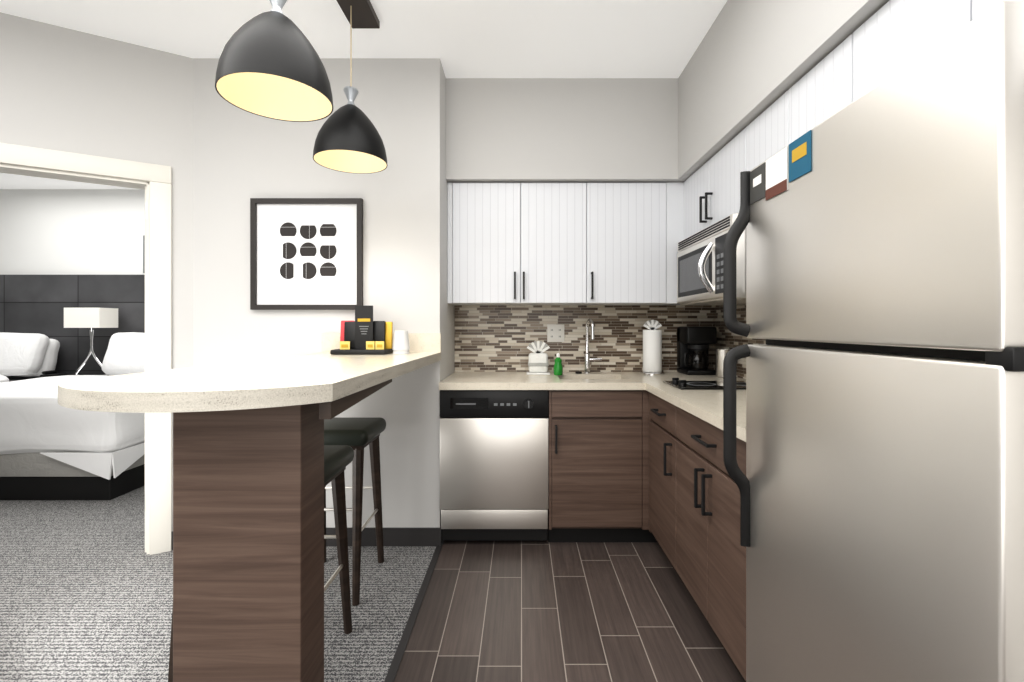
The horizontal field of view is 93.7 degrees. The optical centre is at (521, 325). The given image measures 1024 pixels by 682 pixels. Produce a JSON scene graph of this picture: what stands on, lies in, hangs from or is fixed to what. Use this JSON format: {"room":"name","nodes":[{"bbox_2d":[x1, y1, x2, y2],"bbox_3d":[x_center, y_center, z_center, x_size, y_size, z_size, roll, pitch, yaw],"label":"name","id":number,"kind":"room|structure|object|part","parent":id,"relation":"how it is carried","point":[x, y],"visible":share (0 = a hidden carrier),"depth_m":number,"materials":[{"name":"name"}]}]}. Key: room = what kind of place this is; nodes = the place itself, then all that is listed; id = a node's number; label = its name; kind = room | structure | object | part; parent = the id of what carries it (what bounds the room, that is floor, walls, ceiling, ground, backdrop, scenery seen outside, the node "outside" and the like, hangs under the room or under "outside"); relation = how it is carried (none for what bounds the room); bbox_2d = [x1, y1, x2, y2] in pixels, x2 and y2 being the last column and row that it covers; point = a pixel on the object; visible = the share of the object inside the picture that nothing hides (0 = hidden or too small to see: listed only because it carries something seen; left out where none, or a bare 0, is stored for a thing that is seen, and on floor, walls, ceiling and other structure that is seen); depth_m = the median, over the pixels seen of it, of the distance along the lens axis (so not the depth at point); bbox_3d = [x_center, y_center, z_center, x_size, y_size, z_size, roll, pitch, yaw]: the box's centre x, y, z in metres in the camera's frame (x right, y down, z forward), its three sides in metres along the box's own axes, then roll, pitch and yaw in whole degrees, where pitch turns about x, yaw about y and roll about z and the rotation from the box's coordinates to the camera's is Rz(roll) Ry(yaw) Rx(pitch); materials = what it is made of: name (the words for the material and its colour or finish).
{"room":"kitchen","nodes":[
{"label":"kitchen","id":0,"kind":"room"},
{"bbox_2d":[0,189,144,274],"bbox_3d":[-5.413,-0.133,5.300,7.174,2.720,0.100,0,0,0],"label":"wall","id":1,"kind":"structure","parent":0,"point":[72,231],"depth_m":5.25,"materials":[{"name":"white paint"}]},
{"bbox_2d":[0,275,144,379],"bbox_3d":[-4.935,0.227,5.221,5.930,1.560,0.051,0,0,0],"label":"headboard panel","id":2,"kind":"object","parent":1,"relation":"attached to","point":[37,304],"visible":0.33,"depth_m":5.20,"materials":[{"name":"black fabric"}]},
{"bbox_2d":[143,235,144,272],"bbox_3d":[-4.000,-0.778,5.235,0.240,0.410,0.026,0,0,0],"label":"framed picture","id":3,"kind":"object","parent":1,"relation":"attached to","point":[143,253],"visible":0.07,"depth_m":5.22,"materials":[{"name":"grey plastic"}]},
{"bbox_2d":[0,12,192,530],"bbox_3d":[-4.893,-0.133,0.896,7.600,2.720,0.120,0,0,-31],"label":"wall","id":4,"kind":"structure","parent":0,"point":[69,90],"depth_m":2.50,"materials":[{"name":"grey paint"}]},
{"bbox_2d":[0,143,171,554],"bbox_3d":[-2.477,0.179,2.360,1.240,2.095,0.160,0,0,-31],"label":"door frame","id":5,"kind":"structure","parent":4,"relation":"attached to","point":[157,187],"depth_m":2.58,"materials":[{"name":"white"}]},
{"bbox_2d":[172,528,440,549],"bbox_3d":[-4.258,1.177,0.789,7.622,0.100,3.790,0,0,0],"label":"baseboard","id":6,"kind":"structure","parent":4,"relation":"attached to","point":[411,536],"depth_m":2.67,"materials":[{"name":"grey"}]},
{"bbox_2d":[0,486,442,681],"bbox_3d":[-4.734,1.257,1.125,8.532,0.060,8.650,0,0,0],"label":"floor","id":7,"kind":"structure","parent":0,"point":[86,590],"depth_m":2.15,"materials":[{"name":"grey carpet"}]},
{"bbox_2d":[0,332,59,382],"bbox_3d":[-5.586,0.647,4.216,1.594,1.159,1.851,0,0,0],"label":"bed","id":8,"kind":"object","parent":7,"relation":"on","point":[28,354],"visible":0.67,"depth_m":4.85,"materials":[{"name":"white fabric"}]},
{"bbox_2d":[0,332,144,499],"bbox_3d":[-3.570,0.647,4.220,1.520,1.160,1.846,0,0,0],"label":"bed","id":9,"kind":"object","parent":7,"relation":"on","point":[51,448],"visible":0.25,"depth_m":3.36,"materials":[{"name":"white fabric"}]},
{"bbox_2d":[58,333,440,681],"bbox_3d":[-0.832,0.634,1.868,0.767,1.185,1.618,0,0,0],"label":"peninsula counter","id":10,"kind":"object","parent":7,"relation":"on","point":[248,521],"depth_m":1.25,"materials":[{"name":"beige stone"}]},
{"bbox_2d":[330,306,392,354],"bbox_3d":[-0.829,0.020,2.505,0.278,0.252,0.160,0,0,0],"label":"tray","id":11,"kind":"object","parent":10,"relation":"on","point":[363,333],"visible":0.98,"depth_m":2.52,"materials":[{"name":"black plastic"}]},
{"bbox_2d":[392,331,409,353],"bbox_3d":[-0.633,0.086,2.525,0.089,0.120,0.089,0,0,0],"label":"paper cups","id":12,"kind":"object","parent":10,"relation":"on","point":[401,342],"visible":1,"depth_m":2.49,"materials":[{"name":"white paper"}]},
{"bbox_2d":[324,445,353,633],"bbox_3d":[-0.845,0.848,1.735,0.380,0.762,0.412,0,0,0],"label":"bar stool","id":13,"kind":"object","parent":7,"relation":"on","point":[338,459],"visible":0.29,"depth_m":1.85,"materials":[{"name":"black wood"}]},
{"bbox_2d":[324,418,385,605],"bbox_3d":[-0.880,0.848,2.305,0.380,0.762,0.412,0,0,0],"label":"bar stool","id":14,"kind":"object","parent":7,"relation":"on","point":[358,435],"visible":0.58,"depth_m":2.17,"materials":[{"name":"black wood"}]},
{"bbox_3d":[-4.550,0.875,4.955,0.580,0.705,0.470,0,0,0],"label":"nightstand","id":15,"kind":"object","parent":7,"relation":"on","visible":0},
{"bbox_2d":[40,370,66,377],"bbox_3d":[-4.730,0.488,4.855,0.140,0.066,0.150,0,0,0],"label":"phone","id":16,"kind":"object","parent":15,"relation":"on","point":[49,373],"visible":0.81,"depth_m":4.81,"materials":[{"name":"black plastic"}]},
{"bbox_2d":[64,308,117,375],"bbox_3d":[-4.460,0.169,4.980,0.360,0.705,0.230,0,0,0],"label":"table lamp","id":17,"kind":"object","parent":15,"relation":"on","point":[91,318],"visible":0.85,"depth_m":4.87,"materials":[{"name":"white fabric"}]},
{"bbox_2d":[193,58,454,540],"bbox_3d":[-1.203,-0.133,3.010,1.494,2.720,0.721,0,0,0],"label":"wall","id":18,"kind":"structure","parent":0,"point":[241,157],"depth_m":2.68,"materials":[{"name":"grey paint"}]},
{"bbox_3d":[-1.190,-0.397,2.663,0.614,0.615,0.028,0,0,0],"label":"framed art","id":19,"kind":"part","parent":18,"relation":"part of"},
{"bbox_2d":[0,0,726,188],"bbox_3d":[-3.790,-1.533,1.125,10.420,0.080,8.650,0,0,0],"label":"ceiling","id":20,"kind":"structure","parent":0,"point":[561,38],"depth_m":2.43,"materials":[{"name":"white paint"}]},
{"bbox_2d":[215,0,387,173],"bbox_3d":[-0.760,-1.091,1.823,0.351,0.803,1.065,0,0,0],"label":"pendant light","id":21,"kind":"object","parent":20,"relation":"attached to","point":[270,65],"depth_m":1.57,"materials":[{"name":"black metal"}]},
{"bbox_3d":[-0.776,-1.099,2.185,0.320,0.713,0.320,0,0,0],"label":"pendant light","id":22,"kind":"part","parent":21,"relation":"part of","materials":[{"name":"black metal"}]},
{"bbox_3d":[-0.762,-1.474,1.823,0.135,0.035,1.065,0,0,0],"label":"pendant light canopy","id":23,"kind":"part","parent":21,"relation":"part of","materials":[{"name":"black metal"}]},
{"bbox_2d":[446,78,686,182],"bbox_3d":[0.432,-1.189,3.083,1.776,0.608,0.375,0,0,0],"label":"soffit","id":24,"kind":"structure","parent":0,"point":[561,130],"depth_m":2.90,"materials":[{"name":"grey paint"}]},
{"bbox_2d":[394,540,744,681],"bbox_3d":[0.488,1.257,0.085,1.864,0.060,6.570,0,0,0],"label":"floor","id":25,"kind":"structure","parent":0,"point":[519,611],"depth_m":2.00,"materials":[{"name":"brown tile"}]},
{"bbox_2d":[384,545,442,681],"bbox_3d":[-0.456,1.255,-0.260,0.032,0.064,5.880,0,0,0],"label":"transition strip","id":26,"kind":"object","parent":25,"relation":"on","point":[397,658],"visible":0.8,"depth_m":1.99,"materials":[{"name":"grey metal"}]},
{"bbox_2d":[440,390,548,540],"bbox_3d":[-0.151,0.789,2.940,0.602,0.867,0.620,0,0,0],"label":"dishwasher","id":27,"kind":"object","parent":25,"relation":"on","point":[494,465],"visible":0.98,"depth_m":2.65,"materials":[{"name":"silver metal"}]},
{"bbox_2d":[548,392,638,541],"bbox_3d":[0.427,0.789,2.959,0.549,0.876,0.618,0,0,0],"label":"base cabinet","id":28,"kind":"object","parent":25,"relation":"on","point":[635,456],"depth_m":2.65,"materials":[{"name":"brown wood"}]},
{"bbox_2d":[439,372,638,391],"bbox_3d":[0.093,0.331,2.945,1.094,0.040,0.633,0,0,0],"label":"countertop","id":29,"kind":"structure","parent":28,"relation":"on","point":[568,381],"depth_m":2.67,"materials":[{"name":"beige stone"}]},
{"bbox_2d":[527,341,549,374],"bbox_3d":[0.108,0.204,3.110,0.150,0.213,0.120,0,0,0],"label":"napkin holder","id":30,"kind":"object","parent":29,"relation":"on","point":[538,363],"visible":1,"depth_m":3.07,"materials":[{"name":"white paper"}]},
{"bbox_2d":[554,353,562,374],"bbox_3d":[0.232,0.242,3.035,0.058,0.138,0.058,0,0,0],"label":"soap bottle","id":31,"kind":"object","parent":29,"relation":"on","point":[558,368],"visible":1,"depth_m":3.01,"materials":[{"name":"green plastic"}]},
{"bbox_2d":[583,319,601,372],"bbox_3d":[0.468,0.133,3.126,0.122,0.356,0.130,0,0,0],"label":"faucet","id":32,"kind":"object","parent":29,"relation":"on","point":[588,359],"visible":1,"depth_m":3.15,"materials":[{"name":"silver metal"}]},
{"bbox_2d":[619,372,745,443],"bbox_3d":[0.976,0.331,2.347,0.670,0.040,1.829,0,0,0],"label":"countertop","id":33,"kind":"structure","parent":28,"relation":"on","point":[705,404],"depth_m":2.12,"materials":[{"name":"beige stone"}]},
{"bbox_2d":[640,320,664,374],"bbox_3d":[0.850,0.136,3.120,0.156,0.350,0.156,0,0,0],"label":"paper towel holder","id":34,"kind":"object","parent":33,"relation":"on","point":[652,350],"visible":1,"depth_m":3.07,"materials":[{"name":"white paper"}]},
{"bbox_2d":[677,327,716,374],"bbox_3d":[1.135,0.159,3.127,0.200,0.305,0.215,0,0,0],"label":"coffee maker","id":35,"kind":"object","parent":33,"relation":"on","point":[693,343],"visible":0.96,"depth_m":3.04,"materials":[{"name":"black plastic"}]},
{"bbox_2d":[663,378,745,389],"bbox_3d":[1.025,0.293,2.485,0.500,0.036,0.300,0,0,0],"label":"cooktop","id":36,"kind":"object","parent":33,"relation":"in","point":[695,385],"visible":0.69,"depth_m":2.43,"materials":[{"name":"black glass"}]},
{"bbox_2d":[716,349,729,376],"bbox_3d":[1.238,0.227,2.935,0.090,0.168,0.090,0,0,0],"label":"steel canister","id":37,"kind":"object","parent":33,"relation":"on","point":[720,354],"visible":0.62,"depth_m":2.90,"materials":[{"name":"silver metal"}]},
{"bbox_2d":[643,388,674,569],"bbox_3d":[0.993,0.789,2.423,0.650,0.876,0.495,0,0,0],"label":"base cabinet","id":38,"kind":"object","parent":25,"relation":"on","point":[658,412],"depth_m":2.43,"materials":[{"name":"brown wood"}]},
{"bbox_2d":[675,408,745,681],"bbox_3d":[1.009,0.789,1.804,0.619,0.876,0.743,0,0,0],"label":"base cabinet","id":39,"kind":"object","parent":25,"relation":"on","point":[710,558],"depth_m":1.76,"materials":[{"name":"brown wood"}]},
{"bbox_2d":[723,1,1023,681],"bbox_3d":[0.940,0.381,1.039,0.699,1.668,0.772,0,0,0],"label":"fridge","id":40,"kind":"object","parent":25,"relation":"on","point":[880,484],"visible":1,"depth_m":0.86,"materials":[{"name":"grey metal"}]},
{"bbox_2d":[678,0,888,178],"bbox_3d":[1.133,-1.189,-0.102,0.375,0.608,5.995,0,0,0],"label":"soffit","id":41,"kind":"structure","parent":0,"point":[749,62],"depth_m":2.01,"materials":[{"name":"grey paint"}]},
{"bbox_3d":[0.432,-0.133,3.320,1.976,2.720,0.100,0,0,0],"label":"wall","id":42,"kind":"structure","parent":0,"visible":0},
{"bbox_2d":[455,305,710,371],"bbox_3d":[0.432,0.082,3.266,1.775,0.460,0.008,0,0,0],"label":"tile backsplash","id":43,"kind":"structure","parent":42,"relation":"attached to","point":[494,338],"depth_m":3.26,"materials":[{"name":"tile"}]},
{"bbox_2d":[547,324,563,341],"bbox_3d":[0.233,0.051,3.258,0.116,0.120,0.007,0,0,0],"label":"electrical outlet plate","id":44,"kind":"object","parent":43,"relation":"attached to","point":[555,332],"visible":1,"depth_m":3.26,"materials":[{"name":"white plastic"}]},
{"bbox_2d":[711,305,765,378],"bbox_3d":[1.317,0.082,2.630,0.008,0.460,1.260,0,0,0],"label":"tile backsplash","id":45,"kind":"structure","parent":42,"relation":"attached to","point":[726,339],"depth_m":3.04,"materials":[{"name":"tile"}]},
{"bbox_3d":[1.370,-0.133,0.085,0.100,2.720,6.570,0,0,0],"label":"wall","id":46,"kind":"structure","parent":0,"visible":0},
{"bbox_2d":[447,182,590,304],"bbox_3d":[-0.028,-0.508,3.100,0.853,0.741,0.320,0,0,0],"label":"upper cabinet","id":47,"kind":"object","parent":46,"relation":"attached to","point":[561,243],"depth_m":2.94,"materials":[{"name":"white wood"}]},
{"bbox_2d":[587,183,666,304],"bbox_3d":[0.643,-0.508,3.100,0.487,0.741,0.320,0,0,0],"label":"upper cabinet","id":48,"kind":"object","parent":46,"relation":"attached to","point":[627,218],"depth_m":2.94,"materials":[{"name":"white wood"}]},
{"bbox_2d":[663,182,682,304],"bbox_3d":[1.102,-0.508,3.083,0.432,0.741,0.353,0,0,0],"label":"upper cabinet","id":49,"kind":"object","parent":46,"relation":"attached to","point":[672,191],"depth_m":2.94,"materials":[{"name":"white wood"}]},
{"bbox_2d":[683,130,742,239],"bbox_3d":[1.154,-0.692,2.538,0.328,0.374,0.840,0,0,0],"label":"upper cabinet","id":50,"kind":"object","parent":46,"relation":"attached to","point":[711,194],"depth_m":2.46,"materials":[{"name":"white wood"}]},
{"bbox_2d":[677,213,745,304],"bbox_3d":[1.086,-0.310,2.501,0.460,0.377,0.758,0,0,0],"label":"microwave","id":51,"kind":"object","parent":50,"relation":"attached to","point":[700,268],"visible":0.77,"depth_m":2.36,"materials":[{"name":"silver metal"}]},
{"bbox_2d":[743,95,782,170],"bbox_3d":[1.154,-0.508,1.948,0.328,0.741,0.336,0,0,0],"label":"upper cabinet","id":52,"kind":"object","parent":46,"relation":"attached to","point":[763,137],"depth_m":1.96,"materials":[{"name":"white wood"}]},
{"bbox_2d":[783,35,850,147],"bbox_3d":[1.154,-0.508,1.610,0.328,0.741,0.340,0,0,0],"label":"upper cabinet","id":53,"kind":"object","parent":46,"relation":"attached to","point":[825,89],"depth_m":1.60,"materials":[{"name":"white wood"}]},
{"bbox_2d":[851,0,958,101],"bbox_3d":[1.154,-0.698,1.248,0.328,0.360,0.379,0,0,0],"label":"upper cabinet","id":54,"kind":"object","parent":46,"relation":"attached to","point":[901,31],"depth_m":1.27,"materials":[{"name":"white wood"}]},
{"bbox_2d":[959,0,1023,28],"bbox_3d":[1.154,-0.698,0.869,0.328,0.360,0.380,0,0,0],"label":"upper cabinet","id":55,"kind":"object","parent":46,"relation":"attached to","point":[969,10],"depth_m":1.05,"materials":[{"name":"white wood"}]}
]}

